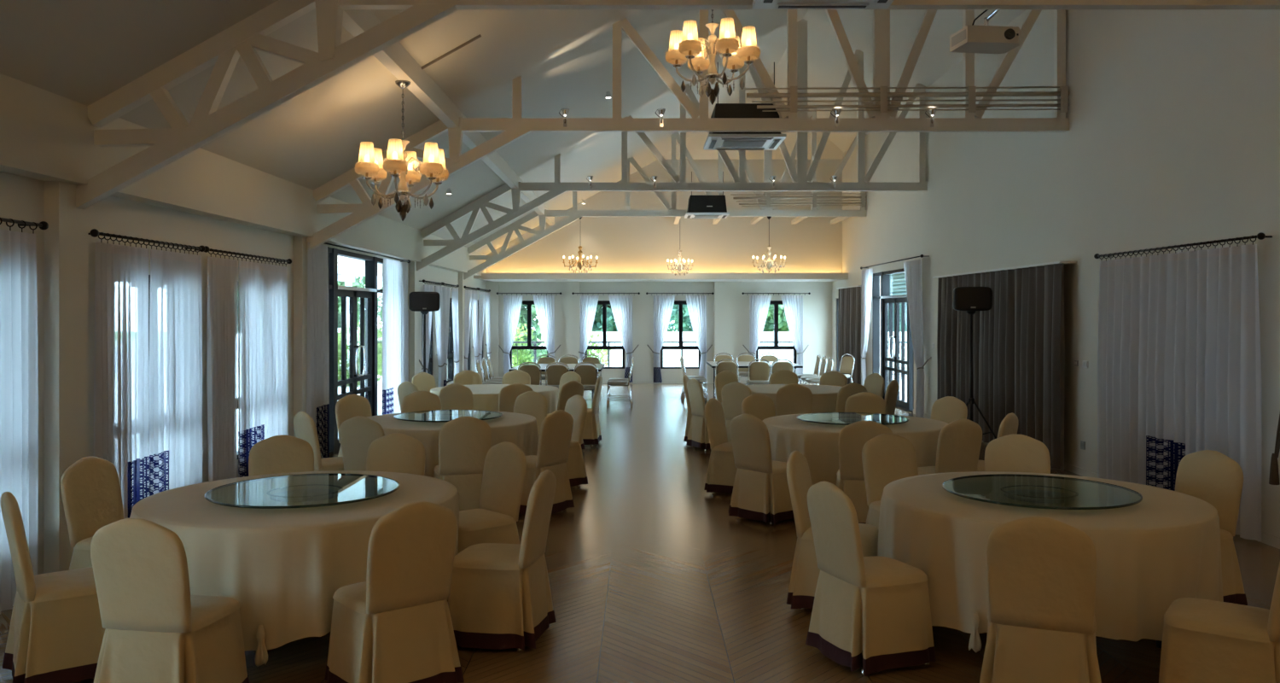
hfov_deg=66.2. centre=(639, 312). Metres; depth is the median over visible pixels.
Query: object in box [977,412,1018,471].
covered chair
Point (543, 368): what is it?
folding table
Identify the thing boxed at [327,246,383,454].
door
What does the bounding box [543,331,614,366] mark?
shrub
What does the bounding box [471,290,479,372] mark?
curtain
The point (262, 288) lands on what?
curtain
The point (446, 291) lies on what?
curtain
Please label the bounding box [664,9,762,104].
chandelier
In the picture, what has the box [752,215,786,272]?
chandelier
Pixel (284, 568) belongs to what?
tablecloth
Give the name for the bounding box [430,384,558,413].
tablecloth
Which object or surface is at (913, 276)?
curtain
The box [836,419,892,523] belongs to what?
covered chair
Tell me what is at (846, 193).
pipe
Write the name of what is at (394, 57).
beam
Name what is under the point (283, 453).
covered chair
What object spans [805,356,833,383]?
banquet chair
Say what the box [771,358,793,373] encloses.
banquet chair
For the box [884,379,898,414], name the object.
covered chair
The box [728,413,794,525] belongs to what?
covered chair
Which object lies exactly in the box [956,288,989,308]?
grille
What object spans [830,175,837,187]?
spotlight
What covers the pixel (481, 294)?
curtain
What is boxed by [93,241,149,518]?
curtain
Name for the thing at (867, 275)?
curtain
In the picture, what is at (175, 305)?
curtain
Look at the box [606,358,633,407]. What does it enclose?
banquet chair
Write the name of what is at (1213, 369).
curtain
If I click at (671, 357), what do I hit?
wall
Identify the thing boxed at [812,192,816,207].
clamp
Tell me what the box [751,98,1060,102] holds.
pipe
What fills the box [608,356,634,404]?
banquet chair
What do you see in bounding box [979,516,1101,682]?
covered chair
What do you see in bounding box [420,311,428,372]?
speaker stand
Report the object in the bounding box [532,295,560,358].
curtain
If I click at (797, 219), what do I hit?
trim
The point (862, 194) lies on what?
clamp
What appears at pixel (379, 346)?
shrub
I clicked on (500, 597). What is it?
covered chair
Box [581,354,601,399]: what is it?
banquet chair
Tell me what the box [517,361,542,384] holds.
banquet chair
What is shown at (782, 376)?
covered chair
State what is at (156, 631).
covered chair
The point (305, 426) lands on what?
covered chair
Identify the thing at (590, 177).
spotlight
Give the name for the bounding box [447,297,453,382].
window
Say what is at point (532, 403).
covered chair
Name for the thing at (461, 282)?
trim
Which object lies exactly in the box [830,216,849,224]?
trim
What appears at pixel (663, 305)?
curtain
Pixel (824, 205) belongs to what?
pipe
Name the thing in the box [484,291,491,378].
curtain
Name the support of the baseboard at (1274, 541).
attached to the wall at (1172, 136)
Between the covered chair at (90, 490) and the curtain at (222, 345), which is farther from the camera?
the curtain at (222, 345)
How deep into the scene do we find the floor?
6.28 m
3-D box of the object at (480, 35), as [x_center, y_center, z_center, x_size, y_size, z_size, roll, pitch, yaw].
[-1.780,-2.455,9.250,0.570,0.328,0.024,0,0,0]
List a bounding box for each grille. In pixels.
[411,293,437,309]
[693,215,719,217]
[721,139,766,147]
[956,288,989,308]
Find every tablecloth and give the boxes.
[129,470,459,666]
[366,411,538,477]
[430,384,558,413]
[745,384,841,415]
[762,413,948,485]
[877,471,1223,652]
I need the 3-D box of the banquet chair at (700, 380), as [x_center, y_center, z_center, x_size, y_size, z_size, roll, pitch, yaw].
[1.079,1.343,19.450,0.507,0.919,0.434,0,0,0]
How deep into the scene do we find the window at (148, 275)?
7.83 m
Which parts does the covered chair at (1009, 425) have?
seat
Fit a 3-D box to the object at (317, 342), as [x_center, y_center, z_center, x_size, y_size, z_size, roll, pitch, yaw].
[-3.770,0.485,11.498,0.066,2.570,0.721,0,0,0]
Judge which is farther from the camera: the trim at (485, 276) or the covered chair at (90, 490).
the trim at (485, 276)
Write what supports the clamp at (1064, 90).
attached to the roof truss at (514, 128)
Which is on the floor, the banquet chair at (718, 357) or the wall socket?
the banquet chair at (718, 357)
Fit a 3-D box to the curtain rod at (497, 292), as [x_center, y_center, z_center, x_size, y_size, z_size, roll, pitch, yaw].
[-2.800,-0.464,24.826,1.657,0.089,0.149,0,0,0]
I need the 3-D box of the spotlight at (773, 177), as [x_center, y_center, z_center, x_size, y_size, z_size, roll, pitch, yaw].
[2.256,-2.212,16.640,0.119,0.204,0.092,0,0,0]
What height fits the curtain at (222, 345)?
2.260 m
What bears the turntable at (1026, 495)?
on the tablecloth at (1160, 549)
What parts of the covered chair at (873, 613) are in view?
leg, seat, leg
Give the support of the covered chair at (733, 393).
on the floor
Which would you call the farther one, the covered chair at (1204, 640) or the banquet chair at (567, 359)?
the banquet chair at (567, 359)
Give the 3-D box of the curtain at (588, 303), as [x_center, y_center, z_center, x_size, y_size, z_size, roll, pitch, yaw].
[-1.375,0.670,24.777,0.658,2.200,0.140,0,0,10]
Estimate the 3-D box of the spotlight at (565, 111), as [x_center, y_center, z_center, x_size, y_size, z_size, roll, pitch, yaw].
[-0.864,-2.212,11.140,0.119,0.204,0.092,0,0,0]
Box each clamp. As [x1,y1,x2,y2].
[766,192,770,207]
[789,86,797,112]
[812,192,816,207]
[861,192,865,207]
[878,86,887,112]
[966,86,975,112]
[1058,86,1068,112]
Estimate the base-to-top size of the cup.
0.045 m
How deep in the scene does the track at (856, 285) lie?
21.97 m
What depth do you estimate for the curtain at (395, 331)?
15.01 m
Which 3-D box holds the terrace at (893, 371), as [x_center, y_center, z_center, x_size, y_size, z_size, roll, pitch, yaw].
[4.950,2.000,28.000,18.100,0.300,5.800,0,0,0]
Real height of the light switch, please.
0.075 m
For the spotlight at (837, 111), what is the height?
0.204 m
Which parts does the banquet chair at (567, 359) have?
frame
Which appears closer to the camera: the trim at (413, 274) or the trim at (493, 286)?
the trim at (413, 274)
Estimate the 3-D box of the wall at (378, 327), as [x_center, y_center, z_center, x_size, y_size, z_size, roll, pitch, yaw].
[-15.100,1.475,37.500,0.200,1.350,95.000,0,0,0]
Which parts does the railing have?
post, post, rail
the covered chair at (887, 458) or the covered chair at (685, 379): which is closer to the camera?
the covered chair at (887, 458)
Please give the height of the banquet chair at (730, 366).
0.919 m
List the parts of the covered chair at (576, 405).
seat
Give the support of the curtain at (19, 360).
hanging from the curtain rod at (43, 225)
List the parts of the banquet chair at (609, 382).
leg, leg, frame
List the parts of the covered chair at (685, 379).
seat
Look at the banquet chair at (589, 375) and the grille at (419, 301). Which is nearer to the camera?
the grille at (419, 301)
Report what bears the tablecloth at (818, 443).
on the round table
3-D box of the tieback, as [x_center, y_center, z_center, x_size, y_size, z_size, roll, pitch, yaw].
[4.824,1.017,7.441,0.092,0.576,0.066,0,0,45]
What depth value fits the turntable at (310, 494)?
5.48 m
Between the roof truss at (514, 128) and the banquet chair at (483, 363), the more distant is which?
the banquet chair at (483, 363)
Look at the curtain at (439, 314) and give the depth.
18.54 m
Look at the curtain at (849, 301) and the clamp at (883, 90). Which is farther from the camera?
the curtain at (849, 301)
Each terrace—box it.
[237,360,382,450]
[892,371,907,384]
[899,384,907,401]
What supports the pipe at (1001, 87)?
attached to the roof truss at (514, 128)
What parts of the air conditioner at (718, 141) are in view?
hanger rod, panel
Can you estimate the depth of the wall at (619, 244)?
23.70 m
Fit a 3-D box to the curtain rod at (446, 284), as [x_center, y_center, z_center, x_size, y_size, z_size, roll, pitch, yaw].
[-3.826,-0.534,19.600,0.149,0.089,1.557,0,0,0]
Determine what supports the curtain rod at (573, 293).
attached to the wall at (817, 305)
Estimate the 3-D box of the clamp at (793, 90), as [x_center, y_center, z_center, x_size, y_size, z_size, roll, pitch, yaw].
[1.740,-2.410,11.130,0.080,0.300,0.080,0,0,0]
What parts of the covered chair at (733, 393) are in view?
seat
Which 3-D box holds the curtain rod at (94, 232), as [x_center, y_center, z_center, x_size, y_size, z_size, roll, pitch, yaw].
[-3.826,-0.534,7.635,0.149,0.089,1.727,0,0,0]
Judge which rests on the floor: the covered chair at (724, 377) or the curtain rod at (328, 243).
the covered chair at (724, 377)
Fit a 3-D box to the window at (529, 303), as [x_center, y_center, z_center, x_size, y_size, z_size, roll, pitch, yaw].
[-2.810,0.565,24.945,1.030,1.730,0.150,0,0,0]
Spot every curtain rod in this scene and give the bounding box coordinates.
[0,217,48,233]
[88,228,205,255]
[195,245,291,266]
[323,242,410,262]
[418,279,443,286]
[442,282,459,288]
[464,285,478,290]
[477,287,490,292]
[496,291,561,296]
[571,291,639,294]
[645,291,714,294]
[741,291,810,296]
[860,254,929,269]
[1093,232,1272,261]
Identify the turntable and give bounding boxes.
[204,472,400,508]
[393,409,502,422]
[796,412,909,424]
[942,473,1142,509]
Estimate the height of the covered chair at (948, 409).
0.934 m
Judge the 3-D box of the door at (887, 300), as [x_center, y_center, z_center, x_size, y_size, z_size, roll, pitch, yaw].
[4.918,0.490,19.050,0.203,2.620,3.100,0,0,0]
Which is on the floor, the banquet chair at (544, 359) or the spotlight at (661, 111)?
the banquet chair at (544, 359)
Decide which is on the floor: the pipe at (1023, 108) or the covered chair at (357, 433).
the covered chair at (357, 433)
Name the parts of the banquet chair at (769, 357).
frame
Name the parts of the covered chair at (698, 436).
seat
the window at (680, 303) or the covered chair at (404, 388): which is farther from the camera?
the window at (680, 303)
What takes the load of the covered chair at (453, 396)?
on the floor
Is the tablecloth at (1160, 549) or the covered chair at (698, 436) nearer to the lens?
the tablecloth at (1160, 549)
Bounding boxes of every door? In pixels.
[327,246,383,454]
[872,267,913,412]
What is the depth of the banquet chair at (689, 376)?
19.99 m
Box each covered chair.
[0,491,105,682]
[60,455,124,570]
[90,517,249,682]
[248,434,314,476]
[293,411,344,471]
[324,500,464,682]
[335,394,372,456]
[339,416,384,471]
[365,432,425,475]
[397,381,418,413]
[401,389,441,412]
[411,372,436,391]
[433,416,491,511]
[439,383,473,409]
[448,469,556,651]
[453,370,482,384]
[458,441,526,552]
[498,383,533,412]
[501,369,530,383]
[513,390,547,436]
[518,409,574,514]
[546,380,585,448]
[558,371,581,390]
[564,394,587,487]
[582,375,602,446]
[682,374,692,442]
[686,378,724,451]
[704,397,737,494]
[715,370,738,410]
[721,381,751,442]
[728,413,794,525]
[741,393,775,420]
[769,369,798,383]
[776,383,812,415]
[786,450,878,610]
[805,481,935,675]
[819,370,847,386]
[835,382,866,412]
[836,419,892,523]
[844,391,885,413]
[861,432,918,529]
[863,372,884,397]
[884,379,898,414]
[917,418,982,475]
[930,395,967,423]
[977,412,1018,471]
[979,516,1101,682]
[984,433,1050,473]
[1158,562,1279,682]
[1175,449,1247,605]
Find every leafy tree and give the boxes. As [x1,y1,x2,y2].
[337,275,365,328]
[377,286,382,321]
[512,302,546,361]
[591,302,675,331]
[666,304,693,331]
[762,304,790,331]
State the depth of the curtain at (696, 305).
24.78 m
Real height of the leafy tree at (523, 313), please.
7.871 m
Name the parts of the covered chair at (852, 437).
seat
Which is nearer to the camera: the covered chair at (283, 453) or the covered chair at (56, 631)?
the covered chair at (56, 631)
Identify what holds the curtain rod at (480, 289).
attached to the wall at (21, 198)
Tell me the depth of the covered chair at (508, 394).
12.01 m
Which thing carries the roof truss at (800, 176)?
attached to the ceiling
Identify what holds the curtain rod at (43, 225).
attached to the wall at (21, 198)
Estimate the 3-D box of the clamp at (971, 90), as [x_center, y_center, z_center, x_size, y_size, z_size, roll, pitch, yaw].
[3.756,-2.410,11.130,0.080,0.300,0.080,0,0,0]
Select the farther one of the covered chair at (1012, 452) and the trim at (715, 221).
the trim at (715, 221)
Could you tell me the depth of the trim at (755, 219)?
22.83 m
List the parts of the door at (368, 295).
closer rail, handle, handle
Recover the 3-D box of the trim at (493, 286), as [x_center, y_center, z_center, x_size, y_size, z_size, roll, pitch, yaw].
[-3.740,0.510,24.840,0.320,2.580,0.120,0,0,0]
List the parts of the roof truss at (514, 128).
hanger post, vertical post, vertical post, vertical post, vertical post, vertical post, vertical post, vertical post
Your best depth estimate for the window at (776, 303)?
24.91 m
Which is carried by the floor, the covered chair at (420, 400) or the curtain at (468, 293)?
the covered chair at (420, 400)
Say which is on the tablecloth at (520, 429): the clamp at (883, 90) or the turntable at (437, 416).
the turntable at (437, 416)
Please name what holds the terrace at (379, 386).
on the ground
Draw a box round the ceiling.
[0,0,1026,255]
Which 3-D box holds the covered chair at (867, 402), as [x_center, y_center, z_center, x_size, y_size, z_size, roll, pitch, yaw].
[2.393,1.333,10.435,0.562,0.934,0.569,0,0,16]
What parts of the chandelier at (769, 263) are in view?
stem, cord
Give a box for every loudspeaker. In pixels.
[408,290,440,311]
[952,286,992,310]
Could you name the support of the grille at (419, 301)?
attached to the loudspeaker at (418, 301)
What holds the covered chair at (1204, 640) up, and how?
on the floor
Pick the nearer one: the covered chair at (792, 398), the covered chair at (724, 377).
the covered chair at (792, 398)
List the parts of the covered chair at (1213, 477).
seat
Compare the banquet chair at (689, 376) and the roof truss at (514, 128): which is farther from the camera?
the banquet chair at (689, 376)
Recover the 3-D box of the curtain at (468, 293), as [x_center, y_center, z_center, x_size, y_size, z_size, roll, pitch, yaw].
[-3.809,0.640,21.555,0.172,2.260,0.811,0,0,0]
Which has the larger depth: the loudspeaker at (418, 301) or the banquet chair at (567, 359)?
the banquet chair at (567, 359)
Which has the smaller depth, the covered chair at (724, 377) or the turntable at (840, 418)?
the turntable at (840, 418)
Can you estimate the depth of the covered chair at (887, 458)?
6.95 m
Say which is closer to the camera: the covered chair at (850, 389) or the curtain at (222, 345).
the curtain at (222, 345)
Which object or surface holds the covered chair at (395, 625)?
on the floor
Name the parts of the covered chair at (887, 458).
seat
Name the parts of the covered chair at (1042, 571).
seat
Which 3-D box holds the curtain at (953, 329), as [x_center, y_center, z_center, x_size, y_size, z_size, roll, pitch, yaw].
[4.750,0.610,14.491,0.134,2.320,2.418,0,0,0]
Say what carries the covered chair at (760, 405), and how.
on the floor
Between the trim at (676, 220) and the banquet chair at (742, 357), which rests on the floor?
the banquet chair at (742, 357)
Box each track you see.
[836,285,861,289]
[932,261,1076,278]
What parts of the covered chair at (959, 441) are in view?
seat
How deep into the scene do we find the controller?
10.94 m
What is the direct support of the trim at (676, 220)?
attached to the wall at (619, 244)
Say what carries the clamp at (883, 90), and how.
attached to the roof truss at (514, 128)
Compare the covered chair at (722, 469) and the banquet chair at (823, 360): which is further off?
the banquet chair at (823, 360)
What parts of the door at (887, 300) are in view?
handle, closer rail, handle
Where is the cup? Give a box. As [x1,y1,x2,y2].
[965,310,976,314]
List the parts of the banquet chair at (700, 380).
leg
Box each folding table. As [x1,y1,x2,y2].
[508,366,603,407]
[517,363,605,366]
[706,360,794,396]
[709,363,802,372]
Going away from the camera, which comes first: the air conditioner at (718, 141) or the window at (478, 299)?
the air conditioner at (718, 141)
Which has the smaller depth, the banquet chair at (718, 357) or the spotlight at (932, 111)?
the spotlight at (932, 111)
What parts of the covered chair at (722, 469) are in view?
seat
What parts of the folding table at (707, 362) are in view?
leg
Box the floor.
[0,383,1279,682]
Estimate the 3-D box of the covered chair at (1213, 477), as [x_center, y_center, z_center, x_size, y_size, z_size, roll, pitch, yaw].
[3.359,1.333,6.064,0.557,0.934,0.552,0,0,-23]
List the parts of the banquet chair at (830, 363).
frame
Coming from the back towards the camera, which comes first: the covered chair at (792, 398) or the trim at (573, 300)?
the trim at (573, 300)
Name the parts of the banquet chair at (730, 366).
frame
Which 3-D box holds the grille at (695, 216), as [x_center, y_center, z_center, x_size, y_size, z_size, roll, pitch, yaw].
[1.400,-2.018,20.680,0.500,0.013,0.440,0,0,0]
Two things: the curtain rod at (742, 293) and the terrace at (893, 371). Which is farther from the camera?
the terrace at (893, 371)
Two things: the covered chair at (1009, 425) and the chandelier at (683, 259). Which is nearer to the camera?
the covered chair at (1009, 425)
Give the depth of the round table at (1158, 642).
5.27 m
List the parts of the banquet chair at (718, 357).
frame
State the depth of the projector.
7.08 m
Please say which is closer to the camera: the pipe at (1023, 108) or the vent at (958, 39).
the vent at (958, 39)
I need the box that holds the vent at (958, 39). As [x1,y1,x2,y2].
[951,29,965,46]
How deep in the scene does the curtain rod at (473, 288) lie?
22.12 m
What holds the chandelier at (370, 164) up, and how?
hanging from the ceiling
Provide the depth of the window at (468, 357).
22.60 m
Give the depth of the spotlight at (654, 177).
16.64 m
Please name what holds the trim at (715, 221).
attached to the wall at (619, 244)
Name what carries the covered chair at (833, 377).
on the floor
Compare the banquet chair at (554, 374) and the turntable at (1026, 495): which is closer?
the turntable at (1026, 495)
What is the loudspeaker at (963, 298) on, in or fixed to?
on the speaker stand at (970, 400)
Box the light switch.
[1082,360,1087,367]
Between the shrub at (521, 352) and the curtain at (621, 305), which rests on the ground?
the shrub at (521, 352)
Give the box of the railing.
[357,341,907,374]
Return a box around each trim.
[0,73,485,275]
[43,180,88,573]
[293,235,307,436]
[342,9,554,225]
[408,261,418,382]
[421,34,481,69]
[458,272,465,372]
[473,273,848,281]
[485,281,499,380]
[567,281,580,360]
[673,216,680,224]
[712,218,721,224]
[714,281,727,372]
[750,216,763,224]
[791,216,807,224]
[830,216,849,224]
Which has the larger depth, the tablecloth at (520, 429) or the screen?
the screen
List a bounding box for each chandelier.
[354,80,449,221]
[563,215,598,273]
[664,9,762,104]
[666,258,692,273]
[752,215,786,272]
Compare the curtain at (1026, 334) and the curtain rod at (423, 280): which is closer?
the curtain at (1026, 334)
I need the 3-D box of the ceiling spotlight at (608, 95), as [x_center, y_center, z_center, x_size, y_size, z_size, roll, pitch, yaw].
[-0.467,-3.162,14.200,0.100,0.111,0.078,0,0,0]
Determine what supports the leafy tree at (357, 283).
on the ground
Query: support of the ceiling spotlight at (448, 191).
attached to the ceiling
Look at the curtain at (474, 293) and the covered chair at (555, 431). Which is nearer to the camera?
the covered chair at (555, 431)
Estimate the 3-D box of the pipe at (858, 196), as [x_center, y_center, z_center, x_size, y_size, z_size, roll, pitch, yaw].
[3.435,-2.470,21.115,2.850,0.073,0.056,0,0,0]
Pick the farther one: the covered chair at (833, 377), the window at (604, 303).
the window at (604, 303)
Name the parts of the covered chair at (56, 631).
seat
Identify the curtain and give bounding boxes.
[0,229,38,614]
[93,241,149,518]
[149,249,202,495]
[206,256,238,481]
[238,260,287,477]
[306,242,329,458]
[382,257,408,414]
[418,284,433,372]
[434,285,444,387]
[442,286,450,386]
[451,287,459,374]
[464,289,471,370]
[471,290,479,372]
[478,291,484,367]
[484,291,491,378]
[498,295,523,374]
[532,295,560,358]
[578,295,599,362]
[608,295,638,382]
[647,295,674,382]
[685,295,712,378]
[742,295,771,379]
[780,295,808,382]
[837,286,861,383]
[860,267,872,385]
[903,259,931,417]
[936,272,989,442]
[989,263,1064,470]
[1097,253,1167,488]
[1163,244,1261,541]
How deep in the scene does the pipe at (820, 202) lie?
21.10 m
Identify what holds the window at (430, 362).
in the wall at (21, 198)
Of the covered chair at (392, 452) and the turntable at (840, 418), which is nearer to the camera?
the covered chair at (392, 452)
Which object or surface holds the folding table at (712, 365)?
on the floor
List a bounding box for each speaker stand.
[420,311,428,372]
[965,310,996,438]
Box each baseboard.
[541,379,807,383]
[913,408,1279,548]
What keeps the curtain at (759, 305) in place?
hanging from the curtain rod at (742, 293)
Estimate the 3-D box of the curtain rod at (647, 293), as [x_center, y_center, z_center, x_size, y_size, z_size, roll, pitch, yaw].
[1.010,-0.464,24.826,1.717,0.089,0.149,0,0,0]
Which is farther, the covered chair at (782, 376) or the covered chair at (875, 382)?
the covered chair at (782, 376)
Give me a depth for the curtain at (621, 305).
24.78 m
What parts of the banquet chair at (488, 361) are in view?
frame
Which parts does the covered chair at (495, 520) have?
seat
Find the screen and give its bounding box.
[889,272,907,331]
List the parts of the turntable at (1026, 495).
glass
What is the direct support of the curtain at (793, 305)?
hanging from the curtain rod at (742, 293)
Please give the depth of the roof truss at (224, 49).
6.61 m
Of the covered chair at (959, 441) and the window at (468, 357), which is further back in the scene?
the window at (468, 357)
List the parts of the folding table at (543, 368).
leg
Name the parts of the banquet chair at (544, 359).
frame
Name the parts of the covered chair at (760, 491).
seat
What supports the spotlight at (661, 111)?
attached to the roof truss at (514, 128)
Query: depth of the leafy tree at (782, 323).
44.99 m
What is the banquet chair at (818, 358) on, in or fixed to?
on the floor
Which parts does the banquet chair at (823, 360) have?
frame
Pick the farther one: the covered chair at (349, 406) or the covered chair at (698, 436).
the covered chair at (698, 436)
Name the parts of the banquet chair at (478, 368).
frame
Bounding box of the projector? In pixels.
[949,9,1019,53]
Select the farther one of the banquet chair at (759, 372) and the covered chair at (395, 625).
the banquet chair at (759, 372)
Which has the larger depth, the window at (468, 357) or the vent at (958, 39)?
the window at (468, 357)
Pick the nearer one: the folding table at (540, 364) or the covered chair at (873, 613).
the covered chair at (873, 613)
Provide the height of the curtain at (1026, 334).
2.320 m
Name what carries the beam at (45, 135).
attached to the wall at (21, 198)
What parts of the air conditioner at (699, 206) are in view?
panel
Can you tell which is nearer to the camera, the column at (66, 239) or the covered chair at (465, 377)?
the column at (66, 239)
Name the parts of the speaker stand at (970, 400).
leg, leg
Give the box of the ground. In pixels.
[536,331,673,345]
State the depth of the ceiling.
10.61 m
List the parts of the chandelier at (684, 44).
lamp shade, feather trim, lamp shade, feather trim, feather trim, lamp shade, stem, lamp shade, feather trim, feather trim, lamp shade, lamp shade, feather trim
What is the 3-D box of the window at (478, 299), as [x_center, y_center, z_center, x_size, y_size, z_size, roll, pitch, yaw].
[-3.945,0.565,24.050,0.150,1.730,1.000,0,0,0]
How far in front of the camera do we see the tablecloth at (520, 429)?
9.03 m
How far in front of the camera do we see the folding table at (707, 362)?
20.91 m
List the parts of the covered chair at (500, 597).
seat, leg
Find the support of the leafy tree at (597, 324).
on the ground
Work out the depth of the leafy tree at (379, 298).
84.50 m
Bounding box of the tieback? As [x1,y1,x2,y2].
[1268,413,1279,484]
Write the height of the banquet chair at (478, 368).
0.919 m
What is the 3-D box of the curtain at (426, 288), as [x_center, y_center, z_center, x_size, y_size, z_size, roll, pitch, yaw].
[-3.809,0.640,17.515,0.172,2.260,0.791,0,0,0]
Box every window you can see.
[148,274,150,355]
[421,311,432,375]
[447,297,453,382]
[467,334,470,370]
[477,299,482,370]
[509,300,548,367]
[584,300,624,368]
[660,300,701,368]
[756,300,796,368]
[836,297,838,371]
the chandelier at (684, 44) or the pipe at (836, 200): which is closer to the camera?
the chandelier at (684, 44)
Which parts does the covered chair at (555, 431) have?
seat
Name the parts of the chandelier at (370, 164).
feather trim, lamp shade, feather trim, lamp shade, lamp shade, feather trim, stem, chain, feather trim, lamp shade, lamp shade, feather trim, feather trim, lamp shade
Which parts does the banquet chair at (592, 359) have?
frame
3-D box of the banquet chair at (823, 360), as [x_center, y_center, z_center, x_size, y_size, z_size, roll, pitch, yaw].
[3.542,1.343,20.050,0.507,0.919,0.434,0,0,0]
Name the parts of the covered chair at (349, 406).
seat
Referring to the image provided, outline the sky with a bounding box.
[337,256,382,371]
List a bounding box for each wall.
[0,171,486,574]
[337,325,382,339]
[485,159,842,273]
[486,280,831,379]
[587,331,907,370]
[832,9,1279,537]
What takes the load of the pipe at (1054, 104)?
attached to the roof truss at (514, 128)
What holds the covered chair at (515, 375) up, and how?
on the floor
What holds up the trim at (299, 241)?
attached to the wall at (21, 198)
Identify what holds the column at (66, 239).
attached to the wall at (21, 198)
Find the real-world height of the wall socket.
0.090 m
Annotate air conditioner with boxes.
[684,171,729,218]
[703,62,786,150]
[752,0,894,8]
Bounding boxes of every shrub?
[337,324,382,386]
[340,321,382,371]
[357,321,382,354]
[512,323,534,366]
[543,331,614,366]
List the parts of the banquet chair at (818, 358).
frame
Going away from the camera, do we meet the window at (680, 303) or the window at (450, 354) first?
the window at (450, 354)
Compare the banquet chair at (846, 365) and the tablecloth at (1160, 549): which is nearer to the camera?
the tablecloth at (1160, 549)
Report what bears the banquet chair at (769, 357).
on the floor
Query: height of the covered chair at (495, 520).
0.934 m
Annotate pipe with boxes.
[730,192,866,194]
[733,195,866,199]
[736,199,866,201]
[738,202,866,204]
[741,86,1060,89]
[741,204,866,206]
[746,91,1069,98]
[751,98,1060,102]
[756,103,1069,108]
[762,108,1060,111]
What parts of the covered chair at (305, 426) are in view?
seat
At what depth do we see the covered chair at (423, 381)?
14.19 m
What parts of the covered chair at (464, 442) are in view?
seat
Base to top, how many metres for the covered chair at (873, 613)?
0.934 m
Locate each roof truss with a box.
[75,0,1279,209]
[306,9,1068,250]
[416,18,927,271]
[463,89,866,279]
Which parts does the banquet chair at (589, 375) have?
frame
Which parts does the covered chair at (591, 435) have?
seat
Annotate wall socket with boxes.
[1080,440,1085,449]
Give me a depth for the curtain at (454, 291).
20.09 m
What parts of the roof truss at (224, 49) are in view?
hanger post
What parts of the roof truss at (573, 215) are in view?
hanger post, vertical post, vertical post, vertical post, vertical post, vertical post, vertical post, vertical post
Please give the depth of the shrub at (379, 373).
24.74 m
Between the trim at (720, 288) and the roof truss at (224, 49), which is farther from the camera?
the trim at (720, 288)
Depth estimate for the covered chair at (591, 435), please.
13.14 m
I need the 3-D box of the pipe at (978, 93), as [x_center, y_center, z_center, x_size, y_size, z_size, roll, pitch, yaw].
[3.035,-2.470,11.135,3.650,0.073,0.056,0,0,0]
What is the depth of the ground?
73.81 m
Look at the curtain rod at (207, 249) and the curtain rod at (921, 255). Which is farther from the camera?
the curtain rod at (921, 255)
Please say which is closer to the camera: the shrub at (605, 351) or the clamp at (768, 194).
the clamp at (768, 194)
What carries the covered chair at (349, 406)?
on the floor
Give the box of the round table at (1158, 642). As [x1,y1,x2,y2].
[1156,640,1162,647]
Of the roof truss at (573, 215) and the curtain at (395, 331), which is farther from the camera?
the roof truss at (573, 215)
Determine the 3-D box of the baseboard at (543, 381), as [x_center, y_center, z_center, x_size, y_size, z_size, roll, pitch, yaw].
[0.490,1.760,24.894,8.780,0.080,0.012,0,0,0]
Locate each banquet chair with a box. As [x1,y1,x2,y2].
[475,359,501,383]
[481,357,502,381]
[486,355,502,378]
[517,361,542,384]
[535,354,557,379]
[545,361,569,388]
[558,354,579,372]
[573,361,599,410]
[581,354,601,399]
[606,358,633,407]
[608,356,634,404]
[680,354,704,401]
[681,356,707,404]
[713,352,733,395]
[714,358,738,399]
[736,352,756,382]
[745,358,770,384]
[759,352,779,377]
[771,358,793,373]
[796,354,820,384]
[799,355,826,383]
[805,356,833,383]
[838,353,855,382]
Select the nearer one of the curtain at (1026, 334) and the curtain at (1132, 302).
the curtain at (1132, 302)
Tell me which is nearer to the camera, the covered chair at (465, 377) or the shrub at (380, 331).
the covered chair at (465, 377)
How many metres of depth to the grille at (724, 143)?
11.72 m
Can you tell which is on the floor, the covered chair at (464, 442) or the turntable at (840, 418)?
the covered chair at (464, 442)
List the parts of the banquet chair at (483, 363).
frame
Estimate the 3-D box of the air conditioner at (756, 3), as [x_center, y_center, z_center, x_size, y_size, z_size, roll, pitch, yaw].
[1.200,-2.468,6.100,0.900,0.914,0.900,0,0,0]
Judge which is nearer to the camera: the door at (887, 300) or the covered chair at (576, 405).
the covered chair at (576, 405)
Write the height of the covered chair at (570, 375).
0.934 m
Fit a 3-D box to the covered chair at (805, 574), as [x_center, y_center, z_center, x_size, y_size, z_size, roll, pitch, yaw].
[1.199,1.333,6.034,0.557,0.934,0.552,0,0,22]
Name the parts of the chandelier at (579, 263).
stem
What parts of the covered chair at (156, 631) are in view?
seat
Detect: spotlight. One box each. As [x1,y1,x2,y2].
[446,187,451,194]
[558,107,569,127]
[586,175,593,187]
[605,91,610,98]
[650,175,657,187]
[655,107,665,127]
[768,175,776,187]
[830,107,841,127]
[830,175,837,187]
[925,107,936,127]
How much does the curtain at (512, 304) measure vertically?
2.200 m
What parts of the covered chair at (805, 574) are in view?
seat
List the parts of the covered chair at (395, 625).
seat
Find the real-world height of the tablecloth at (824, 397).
0.659 m
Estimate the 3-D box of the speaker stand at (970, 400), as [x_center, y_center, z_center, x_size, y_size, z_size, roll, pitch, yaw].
[4.306,0.886,12.578,0.764,1.811,0.749,0,0,10]
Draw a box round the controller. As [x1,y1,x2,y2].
[1074,360,1078,366]
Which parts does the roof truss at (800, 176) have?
hanger post, vertical post, vertical post, vertical post, vertical post, vertical post, vertical post, vertical post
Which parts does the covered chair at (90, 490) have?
seat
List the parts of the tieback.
cord, cord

